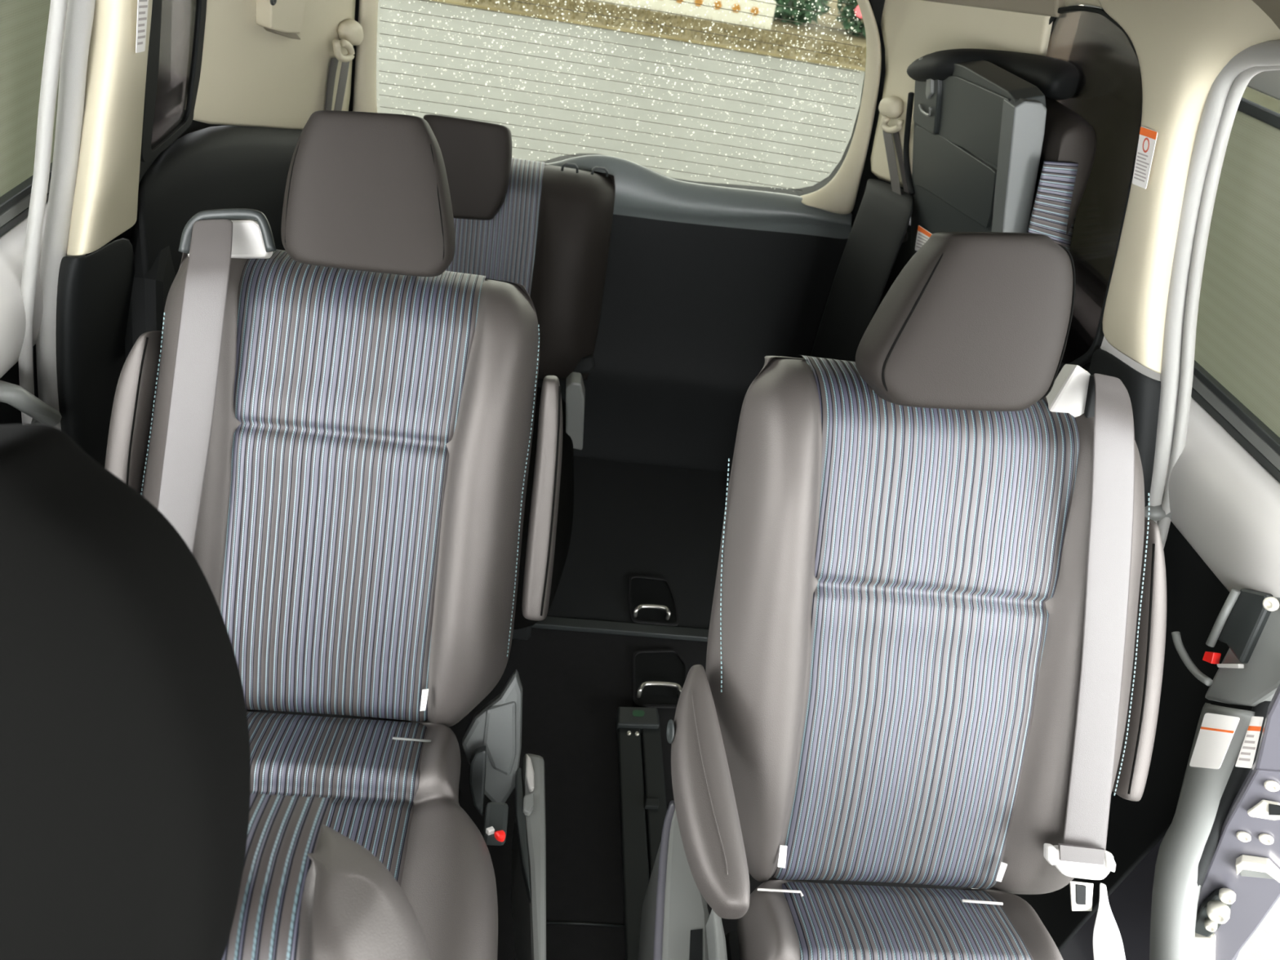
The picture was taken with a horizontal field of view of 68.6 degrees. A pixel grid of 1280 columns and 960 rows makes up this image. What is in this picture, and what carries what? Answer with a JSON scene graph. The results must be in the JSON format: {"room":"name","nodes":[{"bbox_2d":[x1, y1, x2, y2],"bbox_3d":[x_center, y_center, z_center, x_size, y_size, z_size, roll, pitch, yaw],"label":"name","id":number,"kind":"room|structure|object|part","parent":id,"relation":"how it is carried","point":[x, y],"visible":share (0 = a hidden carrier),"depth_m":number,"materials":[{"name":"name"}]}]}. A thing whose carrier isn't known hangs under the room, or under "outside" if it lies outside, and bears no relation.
{"room":"vehicle interior","nodes":[
{"label":"vehicle interior","id":0,"kind":"room"},
{"bbox_2d":[124,208,176,359],"bbox_3d":[-0.854,-0.272,1.989,0.060,0.899,0.980,6,35,-7],"label":"wall","id":1,"kind":"structure","parent":0,"point":[149,293],"depth_m":1.48,"materials":[{"name":"black plastic"}]},
{"bbox_2d":[85,124,227,255],"bbox_3d":[-0.864,-0.527,1.891,0.274,1.420,1.080,6,35,-7],"label":"wall","id":2,"kind":"structure","parent":0,"point":[126,234],"depth_m":1.45,"materials":[{"name":"black plastic"}]},
{"bbox_2d":[0,0,85,426],"bbox_3d":[-0.940,-0.093,1.448,0.244,1.578,1.391,6,35,-7],"label":"sliding door","id":3,"kind":"structure","parent":2,"relation":"in","point":[24,24],"depth_m":1.24,"materials":[{"name":"grey paint"}]},
{"bbox_3d":[-0.960,0.088,1.660,0.034,0.884,1.073,6,35,-7],"label":"trim","id":4,"kind":"part","parent":3,"relation":"part of","materials":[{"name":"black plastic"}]},
{"bbox_3d":[-0.860,-0.380,1.312,0.017,0.012,1.210,6,35,-7],"label":"belt moulding","id":5,"kind":"part","parent":3,"relation":"part of","materials":[{"name":"grey plastic"}]},
{"bbox_3d":[-0.855,-0.391,1.304,0.018,0.017,1.210,6,35,-7],"label":"belt moulding","id":6,"kind":"part","parent":3,"relation":"part of","materials":[{"name":"grey plastic"}]},
{"bbox_3d":[-0.851,-0.402,1.296,0.017,0.012,1.210,6,35,-7],"label":"belt moulding","id":7,"kind":"part","parent":3,"relation":"part of","materials":[{"name":"grey plastic"}]},
{"bbox_3d":[-0.847,-0.099,1.286,0.058,0.148,0.126,6,35,-7],"label":"handle","id":8,"kind":"part","parent":3,"relation":"part of","materials":[{"name":"grey plastic"}]},
{"bbox_3d":[-0.846,-0.326,1.392,0.066,0.157,1.219,6,35,-6],"label":"trim","id":9,"kind":"part","parent":3,"relation":"part of","materials":[{"name":"grey plastic"}]},
{"bbox_2d":[17,0,95,430],"bbox_3d":[-0.918,-0.141,1.449,0.320,1.260,0.197,21,36,15],"label":"trim","id":10,"kind":"structure","parent":2,"relation":"attached to","point":[70,22],"depth_m":1.20,"materials":[{"name":"grey rubber"}]},
{"bbox_2d":[55,238,134,467],"bbox_3d":[-0.916,-0.028,1.632,0.159,0.925,0.381,-16,43,-33],"label":"trim","id":11,"kind":"structure","parent":2,"relation":"attached to","point":[94,290],"depth_m":1.37,"materials":[{"name":"black plastic"}]},
{"bbox_2d":[66,0,152,255],"bbox_3d":[-0.699,-0.506,1.221,0.106,0.441,0.184,30,39,26],"label":"trim","id":12,"kind":"structure","parent":2,"relation":"attached to","point":[104,205],"depth_m":1.23,"materials":[{"name":"beige plastic"}]},
{"bbox_2d":[135,0,148,53],"bbox_3d":[-0.633,-0.584,1.191,0.017,0.082,0.035,6,35,-7],"label":"label","id":13,"kind":"object","parent":12,"relation":"attached to","point":[142,5],"visible":1,"depth_m":1.19,"materials":[{"name":"white paper"}]},
{"bbox_2d":[140,0,198,161],"bbox_3d":[-0.669,-0.638,1.338,0.071,0.336,0.268,6,35,-7],"label":"window","id":14,"kind":"structure","parent":2,"relation":"in","point":[179,19],"depth_m":1.38,"materials":[{"name":"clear glass"}]},
{"bbox_2d":[140,0,206,162],"bbox_3d":[-0.669,-0.638,1.338,0.079,0.336,0.268,6,35,-7],"label":"trim","id":15,"kind":"structure","parent":2,"relation":"attached to","point":[147,153],"depth_m":1.34,"materials":[{"name":"black plastic"}]},
{"bbox_2d":[531,616,708,641],"bbox_3d":[-0.164,0.324,2.108,1.440,0.014,0.028,6,35,-7],"label":"trim","id":16,"kind":"structure","parent":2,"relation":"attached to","point":[549,622],"depth_m":2.12,"materials":[{"name":"grey plastic"}]},
{"bbox_2d":[137,125,302,278],"bbox_3d":[-0.763,-0.268,1.941,0.046,0.960,0.764,13,35,4],"label":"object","id":17,"kind":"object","parent":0,"point":[220,166],"depth_m":1.55,"materials":[{"name":"black plastic"}]},
{"bbox_2d":[137,120,208,191],"bbox_3d":[-0.753,-0.537,1.508,0.020,0.069,0.376,6,35,-7],"label":"trim","id":18,"kind":"structure","parent":17,"relation":"attached to","point":[195,126],"depth_m":1.54,"materials":[{"name":"black plastic"}]},
{"bbox_2d":[192,0,355,129],"bbox_3d":[-0.644,-0.796,1.696,0.049,0.438,0.597,14,35,4],"label":"trim","id":19,"kind":"structure","parent":17,"relation":"attached to","point":[251,75],"depth_m":1.68,"materials":[{"name":"beige plastic"}]},
{"bbox_2d":[256,0,305,39],"bbox_3d":[-0.622,-0.815,1.627,0.042,0.115,0.138,13,35,2],"label":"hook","id":20,"kind":"object","parent":17,"relation":"attached to","point":[284,18],"visible":1,"depth_m":1.61,"materials":[{"name":"beige plastic"}]},
{"bbox_2d":[324,18,363,111],"bbox_3d":[-0.624,-0.790,1.953,0.059,0.308,0.148,13,35,4],"label":"belt","id":21,"kind":"object","parent":17,"relation":"hanging from","point":[350,32],"visible":0.75,"depth_m":1.90,"materials":[{"name":"beige fabric"}]},
{"bbox_2d":[352,0,377,112],"bbox_3d":[-0.601,-0.898,2.028,0.075,0.466,0.093,6,35,-7],"label":"trim","id":22,"kind":"structure","parent":17,"relation":"attached to","point":[365,77],"depth_m":2.02,"materials":[{"name":"beige plastic"}]},
{"bbox_2d":[246,457,971,959],"bbox_3d":[-0.139,0.848,1.503,1.520,0.152,3.060,6,35,-7],"label":"floor","id":23,"kind":"structure","parent":0,"point":[575,684],"depth_m":1.99,"materials":[{"name":"black carpet"}]},
{"bbox_2d":[0,423,431,959],"bbox_3d":[-0.398,0.678,0.489,0.500,1.225,0.818,6,35,-7],"label":"seat","id":24,"kind":"object","parent":23,"relation":"on","point":[132,827],"visible":1,"depth_m":0.47,"materials":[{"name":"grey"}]},
{"bbox_3d":[-0.400,0.480,0.676,0.325,0.500,0.266,6,35,-7],"label":"panel","id":25,"kind":"part","parent":24,"relation":"part of","materials":[{"name":"fabric"}]},
{"bbox_3d":[-0.405,0.499,0.684,0.500,0.546,0.273,6,35,-7],"label":"backrest","id":26,"kind":"part","parent":24,"relation":"part of","materials":[{"name":"grey leather"}]},
{"bbox_2d":[104,110,562,959],"bbox_3d":[-0.399,0.236,1.163,0.631,1.162,0.884,6,35,-7],"label":"seat","id":27,"kind":"object","parent":23,"relation":"on","point":[336,425],"visible":0.78,"depth_m":1.23,"materials":[{"name":"grey"}]},
{"bbox_3d":[-0.678,-0.001,1.247,0.051,0.380,0.232,9,35,-3],"label":"armrest","id":28,"kind":"part","parent":27,"relation":"part of","materials":[{"name":"grey"}]},
{"bbox_3d":[-0.436,0.488,1.118,0.310,0.104,0.500,6,35,-7],"label":"cushion panel","id":29,"kind":"part","parent":27,"relation":"part of","materials":[{"name":"fabric"}]},
{"bbox_3d":[-0.429,0.020,1.329,0.533,0.604,0.401,6,35,-7],"label":"backrest","id":30,"kind":"part","parent":27,"relation":"part of","materials":[{"name":"grey"}]},
{"bbox_3d":[-0.403,0.009,1.310,0.311,0.542,0.368,6,35,-7],"label":"panel","id":31,"kind":"part","parent":27,"relation":"part of","materials":[{"name":"fabric"}]},
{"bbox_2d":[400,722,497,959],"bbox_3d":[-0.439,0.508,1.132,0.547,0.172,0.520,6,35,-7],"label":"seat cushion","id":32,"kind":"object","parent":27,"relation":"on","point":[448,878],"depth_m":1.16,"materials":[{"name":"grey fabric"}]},
{"bbox_3d":[-0.470,0.647,1.261,0.400,0.250,0.450,6,35,-7],"label":"seat","id":33,"kind":"part","parent":27,"relation":"part of","materials":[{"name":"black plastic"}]},
{"bbox_3d":[-0.205,0.377,1.377,0.051,0.109,0.064,6,35,-7],"label":"plate","id":34,"kind":"part","parent":27,"relation":"part of","materials":[{"name":"grey plastic"}]},
{"bbox_3d":[-0.163,0.433,1.387,0.012,0.010,0.064,4,35,-10],"label":"slide lever","id":35,"kind":"part","parent":27,"relation":"part of","materials":[{"name":"grey plastic"}]},
{"bbox_3d":[-0.134,0.027,1.329,0.041,0.331,0.203,5,35,-8],"label":"armrest","id":36,"kind":"part","parent":27,"relation":"part of","materials":[{"name":"grey"}]},
{"bbox_2d":[422,114,615,640],"bbox_3d":[-0.382,-0.218,2.005,0.599,0.902,0.865,6,35,-7],"label":"seat","id":37,"kind":"object","parent":23,"relation":"on","point":[542,228],"visible":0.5,"depth_m":2.09,"materials":[{"name":"black"}]},
{"bbox_3d":[-0.420,-0.512,2.163,0.358,0.431,0.246,6,35,-7],"label":"panel","id":38,"kind":"part","parent":37,"relation":"part of","materials":[{"name":"fabric"}]},
{"bbox_3d":[-0.457,0.101,2.113,0.460,0.240,0.450,6,35,-7],"label":"seat","id":39,"kind":"part","parent":37,"relation":"part of","materials":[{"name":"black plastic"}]},
{"bbox_2d":[513,386,573,629],"bbox_3d":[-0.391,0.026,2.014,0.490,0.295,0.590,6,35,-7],"label":"armrest","id":40,"kind":"object","parent":37,"relation":"on","point":[566,504],"depth_m":1.84,"materials":[{"name":"grey fabric"}]},
{"bbox_3d":[-0.379,-0.499,2.189,0.598,0.481,0.285,6,35,-7],"label":"backrest","id":41,"kind":"part","parent":37,"relation":"part of","materials":[{"name":"black"}]},
{"bbox_3d":[-0.141,-0.149,2.037,0.053,0.169,0.050,6,35,-7],"label":"hinge arm","id":42,"kind":"part","parent":37,"relation":"part of","materials":[{"name":"grey plastic"}]},
{"bbox_2d":[615,706,666,959],"bbox_3d":[0.022,0.804,1.464,0.092,0.032,1.134,6,35,-7],"label":"rail","id":43,"kind":"object","parent":23,"relation":"on","point":[631,722],"visible":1,"depth_m":1.74,"materials":[{"name":"black plastic"}]},
{"bbox_2d":[628,574,679,626],"bbox_3d":[0.031,0.275,2.201,0.116,0.026,0.163,6,35,-7],"label":"anchor","id":44,"kind":"object","parent":23,"relation":"on","point":[651,602],"depth_m":2.20,"materials":[{"name":"black plastic"}]},
{"bbox_2d":[632,648,687,708],"bbox_3d":[0.045,0.420,2.019,0.126,0.026,0.171,6,35,-7],"label":"anchor","id":45,"kind":"object","parent":23,"relation":"on","point":[659,679],"depth_m":2.02,"materials":[{"name":"black plastic"}]},
{"bbox_2d":[637,231,1166,959],"bbox_3d":[0.364,0.423,1.084,0.671,1.193,0.902,6,35,-7],"label":"seat","id":46,"kind":"object","parent":23,"relation":"on","point":[936,638],"visible":1,"depth_m":1.15,"materials":[{"name":"grey fabric"}]},
{"bbox_3d":[0.072,0.347,1.071,0.065,0.101,0.292,2,36,-13],"label":"armrest","id":47,"kind":"part","parent":46,"relation":"part of","materials":[{"name":"grey leather"}]},
{"bbox_3d":[0.095,0.590,1.163,0.016,0.050,0.103,6,35,-7],"label":"recline lever","id":48,"kind":"part","parent":46,"relation":"part of","materials":[{"name":"grey plastic"}]},
{"bbox_3d":[0.302,0.851,1.183,0.400,0.250,0.450,6,35,-7],"label":"seat","id":49,"kind":"part","parent":46,"relation":"part of","materials":[{"name":"black plastic"}]},
{"bbox_2d":[737,879,1063,959],"bbox_3d":[0.333,0.712,1.054,0.547,0.172,0.520,6,35,-7],"label":"seat cushion","id":50,"kind":"object","parent":46,"relation":"on","point":[784,919],"depth_m":1.17,"materials":[{"name":"grey fabric"}]},
{"bbox_3d":[0.336,0.693,1.041,0.310,0.104,0.500,6,35,-7],"label":"cushion panel","id":51,"kind":"part","parent":46,"relation":"part of","materials":[{"name":"fabric"}]},
{"bbox_3d":[0.376,0.208,1.252,0.588,0.640,0.417,6,35,-7],"label":"backrest","id":52,"kind":"part","parent":46,"relation":"part of","materials":[{"name":"grey"}]},
{"bbox_3d":[0.340,0.190,1.225,0.348,0.578,0.386,6,35,-7],"label":"panel","id":53,"kind":"part","parent":46,"relation":"part of","materials":[{"name":"fabric"}]},
{"bbox_3d":[0.561,0.530,1.193,0.038,0.037,0.019,6,35,-7],"label":"tongue blade","id":54,"kind":"part","parent":46,"relation":"part of","materials":[{"name":"silver metal"}]},
{"bbox_3d":[0.666,0.238,1.260,0.050,0.367,0.231,-3,37,-19],"label":"armrest","id":55,"kind":"part","parent":46,"relation":"part of","materials":[{"name":"grey"}]},
{"bbox_2d":[348,0,909,472],"bbox_3d":[-0.064,-0.746,2.252,1.468,1.600,0.205,6,35,-7],"label":"tailgate","id":56,"kind":"structure","parent":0,"point":[691,314],"depth_m":2.43,"materials":[{"name":"black plastic"}]},
{"bbox_2d":[378,0,862,190],"bbox_3d":[-0.028,-0.935,2.066,1.145,0.616,0.078,6,35,-7],"label":"window","id":57,"kind":"structure","parent":56,"relation":"in","point":[419,0],"depth_m":2.10,"materials":[{"name":"clear glass"}]},
{"bbox_2d":[377,0,862,189],"bbox_3d":[-0.030,-0.932,2.072,1.085,0.575,0.072,6,35,-7],"label":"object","id":58,"kind":"structure","parent":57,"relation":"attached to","point":[498,2],"depth_m":2.07,"materials":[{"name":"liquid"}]},
{"bbox_2d":[545,155,852,239],"bbox_3d":[-0.069,-0.667,2.256,1.200,0.211,0.054,6,35,-7],"label":"trim","id":59,"kind":"structure","parent":56,"relation":"attached to","point":[642,192],"depth_m":2.25,"materials":[{"name":"grey plastic"}]},
{"bbox_2d":[800,0,881,214],"bbox_3d":[0.454,-0.863,2.106,0.216,0.545,0.107,6,35,-7],"label":"trim","id":60,"kind":"structure","parent":56,"relation":"attached to","point":[838,196],"depth_m":2.18,"materials":[{"name":"beige plastic"}]},
{"bbox_2d":[809,178,914,361],"bbox_3d":[0.474,-0.270,2.310,0.060,0.926,0.260,-2,37,-18],"label":"trim panel","id":61,"kind":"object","parent":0,"point":[876,237],"depth_m":2.12,"materials":[{"name":"black plastic"}]},
{"bbox_2d":[878,96,909,242],"bbox_3d":[0.550,-0.675,2.030,0.040,0.261,0.224,-6,38,-23],"label":"belt","id":62,"kind":"object","parent":61,"relation":"hanging from","point":[889,107],"visible":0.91,"depth_m":2.03,"materials":[{"name":"beige fabric"}]},
{"bbox_2d":[871,0,1053,187],"bbox_3d":[0.600,-0.809,1.865,0.058,0.526,0.714,-2,37,-18],"label":"trim","id":63,"kind":"structure","parent":61,"relation":"attached to","point":[912,30],"depth_m":1.88,"materials":[{"name":"beige plastic"}]},
{"bbox_2d":[903,48,1096,258],"bbox_3d":[0.561,-0.244,1.952,0.246,1.237,0.614,6,35,-7],"label":"seat","id":64,"kind":"object","parent":61,"relation":"attached to","point":[995,149],"visible":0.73,"depth_m":1.53,"materials":[{"name":"grey plastic"}]},
{"bbox_2d":[915,225,932,250],"bbox_3d":[0.590,-0.495,1.956,0.019,0.078,0.127,9,35,-3],"label":"label","id":65,"kind":"object","parent":64,"relation":"attached to","point":[923,235],"visible":0.57,"depth_m":1.97,"materials":[{"name":"white paper"}]},
{"bbox_3d":[0.540,-0.731,1.743,0.022,0.047,0.034,6,35,-7],"label":"latch handle","id":66,"kind":"part","parent":64,"relation":"part of","materials":[{"name":"grey plastic"}]},
{"bbox_2d":[1031,97,1096,235],"bbox_3d":[0.615,-0.434,1.776,0.089,0.610,0.530,6,35,-7],"label":"seat cushion","id":67,"kind":"object","parent":64,"relation":"on","point":[1063,155],"depth_m":1.43,"materials":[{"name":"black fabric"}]},
{"bbox_2d":[875,218,911,311],"bbox_3d":[0.636,-0.120,2.182,0.060,0.899,0.980,6,35,-7],"label":"wall","id":68,"kind":"structure","parent":0,"point":[903,257],"depth_m":2.29,"materials":[{"name":"black plastic"}]},
{"bbox_2d":[910,217,1101,380],"bbox_3d":[0.731,-0.365,2.097,0.274,1.420,1.080,6,35,-7],"label":"wall","id":69,"kind":"structure","parent":0,"point":[1086,366],"depth_m":1.58,"materials":[{"name":"black plastic"}]},
{"bbox_2d":[922,0,1065,17],"bbox_3d":[0.607,-0.944,1.695,0.074,0.214,0.495,-3,37,-19],"label":"trim","id":70,"kind":"structure","parent":69,"relation":"attached to","point":[1042,7],"depth_m":1.62,"materials":[{"name":"beige plastic"}]},
{"bbox_2d":[1064,0,1102,8],"bbox_3d":[0.699,-0.806,1.534,0.032,0.128,0.313,7,35,-6],"label":"trim","id":71,"kind":"structure","parent":69,"relation":"attached to","point":[1068,2],"depth_m":1.48,"materials":[{"name":"beige plastic"}]},
{"bbox_2d":[1046,10,1142,365],"bbox_3d":[0.709,-0.476,1.550,0.110,0.529,0.415,6,35,-7],"label":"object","id":72,"kind":"structure","parent":69,"relation":"in","point":[1108,95],"depth_m":1.45,"materials":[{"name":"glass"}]},
{"bbox_2d":[1048,5,1142,369],"bbox_3d":[0.709,-0.476,1.550,0.117,0.529,0.415,6,35,-7],"label":"trim","id":73,"kind":"structure","parent":69,"relation":"attached to","point":[1081,360],"depth_m":1.45,"materials":[{"name":"black plastic"}]},
{"bbox_2d":[1088,349,1160,506],"bbox_3d":[0.740,-0.076,1.455,0.054,0.216,0.213,-8,39,-25],"label":"trim","id":74,"kind":"structure","parent":69,"relation":"attached to","point":[1144,391],"depth_m":1.40,"materials":[{"name":"black plastic"}]},
{"bbox_2d":[1132,126,1157,188],"bbox_3d":[0.702,-0.449,1.306,0.017,0.077,0.050,6,35,-7],"label":"label","id":75,"kind":"object","parent":69,"relation":"attached to","point":[1148,137],"visible":1,"depth_m":1.30,"materials":[{"name":"white paper"}]},
{"bbox_2d":[1013,4,1279,959],"bbox_3d":[0.829,0.086,1.678,0.244,1.578,1.391,6,35,-7],"label":"sliding door","id":76,"kind":"structure","parent":69,"relation":"in","point":[1197,858],"depth_m":1.31,"materials":[{"name":"grey paint"}]},
{"bbox_3d":[0.759,0.262,1.883,0.034,0.884,1.073,6,35,-7],"label":"trim","id":77,"kind":"part","parent":76,"relation":"part of","materials":[{"name":"black plastic"}]},
{"bbox_3d":[0.783,0.066,1.498,0.058,0.148,0.126,6,35,-7],"label":"handle","id":78,"kind":"part","parent":76,"relation":"part of","materials":[{"name":"grey plastic"}]},
{"bbox_3d":[0.815,-0.162,1.613,0.085,0.162,1.247,6,35,-7],"label":"trim","id":79,"kind":"part","parent":76,"relation":"part of","materials":[{"name":"grey plastic"}]},
{"bbox_3d":[0.766,0.523,1.292,0.044,0.460,0.261,6,35,-7],"label":"edge trim","id":80,"kind":"part","parent":76,"relation":"part of","materials":[{"name":"grey plastic"}]},
{"bbox_3d":[0.814,0.614,1.331,0.035,0.113,0.023,26,38,20],"label":"roller arm","id":81,"kind":"part","parent":76,"relation":"part of","materials":[{"name":"grey plastic"}]},
{"bbox_2d":[1189,712,1239,768],"bbox_3d":[0.760,0.346,1.244,0.001,0.114,0.064,6,35,-7],"label":"label","id":82,"kind":"object","parent":76,"relation":"attached to","point":[1216,732],"visible":1,"depth_m":1.24,"materials":[{"name":"white paper"}]},
{"bbox_3d":[0.781,0.185,1.256,0.011,0.088,0.026,6,35,-7],"label":"pocket rod","id":83,"kind":"part","parent":76,"relation":"part of","materials":[{"name":"grey plastic"}]},
{"bbox_3d":[0.844,-0.207,1.533,0.017,0.012,1.210,6,35,-7],"label":"belt moulding","id":84,"kind":"part","parent":76,"relation":"part of","materials":[{"name":"grey plastic"}]},
{"bbox_3d":[0.844,-0.219,1.525,0.018,0.017,1.210,6,35,-7],"label":"belt moulding","id":85,"kind":"part","parent":76,"relation":"part of","materials":[{"name":"grey plastic"}]},
{"bbox_3d":[0.844,-0.231,1.516,0.017,0.012,1.210,6,35,-7],"label":"belt moulding","id":86,"kind":"part","parent":76,"relation":"part of","materials":[{"name":"grey plastic"}]},
{"bbox_2d":[1235,715,1263,768],"bbox_3d":[0.789,0.341,1.212,0.001,0.082,0.044,6,35,-7],"label":"label","id":87,"kind":"object","parent":76,"relation":"attached to","point":[1247,752],"visible":1,"depth_m":1.21,"materials":[{"name":"white paper"}]},
{"bbox_3d":[0.829,0.557,1.303,0.250,0.742,0.053,18,35,10],"label":"edge panel","id":88,"kind":"part","parent":76,"relation":"part of","materials":[{"name":"grey paint"}]},
{"bbox_3d":[0.804,0.424,1.198,0.036,0.042,0.009,28,38,23],"label":"latch plate","id":89,"kind":"part","parent":76,"relation":"part of","materials":[{"name":"silver metal"}]},
{"bbox_2d":[1098,0,1279,373],"bbox_3d":[0.705,-0.502,1.345,0.127,0.582,0.481,-7,39,-23],"label":"trim","id":90,"kind":"structure","parent":69,"relation":"attached to","point":[1181,46],"depth_m":1.29,"materials":[{"name":"beige plastic"}]},
{"bbox_2d":[1148,40,1279,548],"bbox_3d":[0.775,-0.225,1.325,0.178,0.764,0.200,6,35,-7],"label":"trim","id":91,"kind":"structure","parent":69,"relation":"attached to","point":[1224,95],"depth_m":1.31,"materials":[{"name":"grey rubber"}]},
{"bbox_2d":[1252,0,1279,29],"bbox_3d":[0.091,-0.415,0.755,1.459,0.427,2.707,6,35,-7],"label":"ceiling","id":92,"kind":"structure","parent":0,"point":[1271,8],"depth_m":1.10,"materials":[{"name":"brown fabric"}]},
{"label":"outside","id":93,"kind":"structure","parent":0,"visible":0},
{"bbox_2d":[376,0,1279,959],"bbox_3d":[-0.248,2.414,0.028,80.000,0.100,25.250,6,35,-7],"label":"ground","id":94,"kind":"structure","parent":93,"point":[1264,944],"depth_m":7.94,"materials":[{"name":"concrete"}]},
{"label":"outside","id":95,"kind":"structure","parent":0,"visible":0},
{"bbox_2d":[429,0,1083,71],"bbox_3d":[-1.945,-19.198,30.012,80.000,0.120,48.750,6,35,-7],"label":"verge","id":96,"kind":"structure","parent":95,"point":[860,40],"depth_m":10.79,"materials":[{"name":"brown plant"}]},
{"bbox_2d":[586,0,776,31],"bbox_3d":[-6.511,-6.622,10.644,16.550,0.340,0.215,6,35,-7],"label":"wall","id":97,"kind":"structure","parent":96,"relation":"on","point":[734,16],"depth_m":11.54,"materials":[{"name":"beige paint"}]},
{"bbox_2d":[773,0,831,25],"bbox_3d":[2.046,-6.451,12.361,1.067,0.897,1.137,6,35,-7],"label":"shrub","id":98,"kind":"object","parent":96,"relation":"on","point":[787,11],"visible":0.79,"depth_m":12.23,"materials":[{"name":"green plant"}]},
{"bbox_3d":[2.015,-6.324,12.461,0.076,0.480,0.080,6,35,-7],"label":"stem","id":99,"kind":"part","parent":98,"relation":"part of","materials":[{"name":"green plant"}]},
{"bbox_2d":[835,0,866,38],"bbox_3d":[3.077,-6.229,12.347,1.055,0.877,1.049,6,35,-7],"label":"shrub","id":100,"kind":"object","parent":96,"relation":"on","point":[856,24],"visible":0.26,"depth_m":12.28,"materials":[{"name":"green plant"}]}
]}

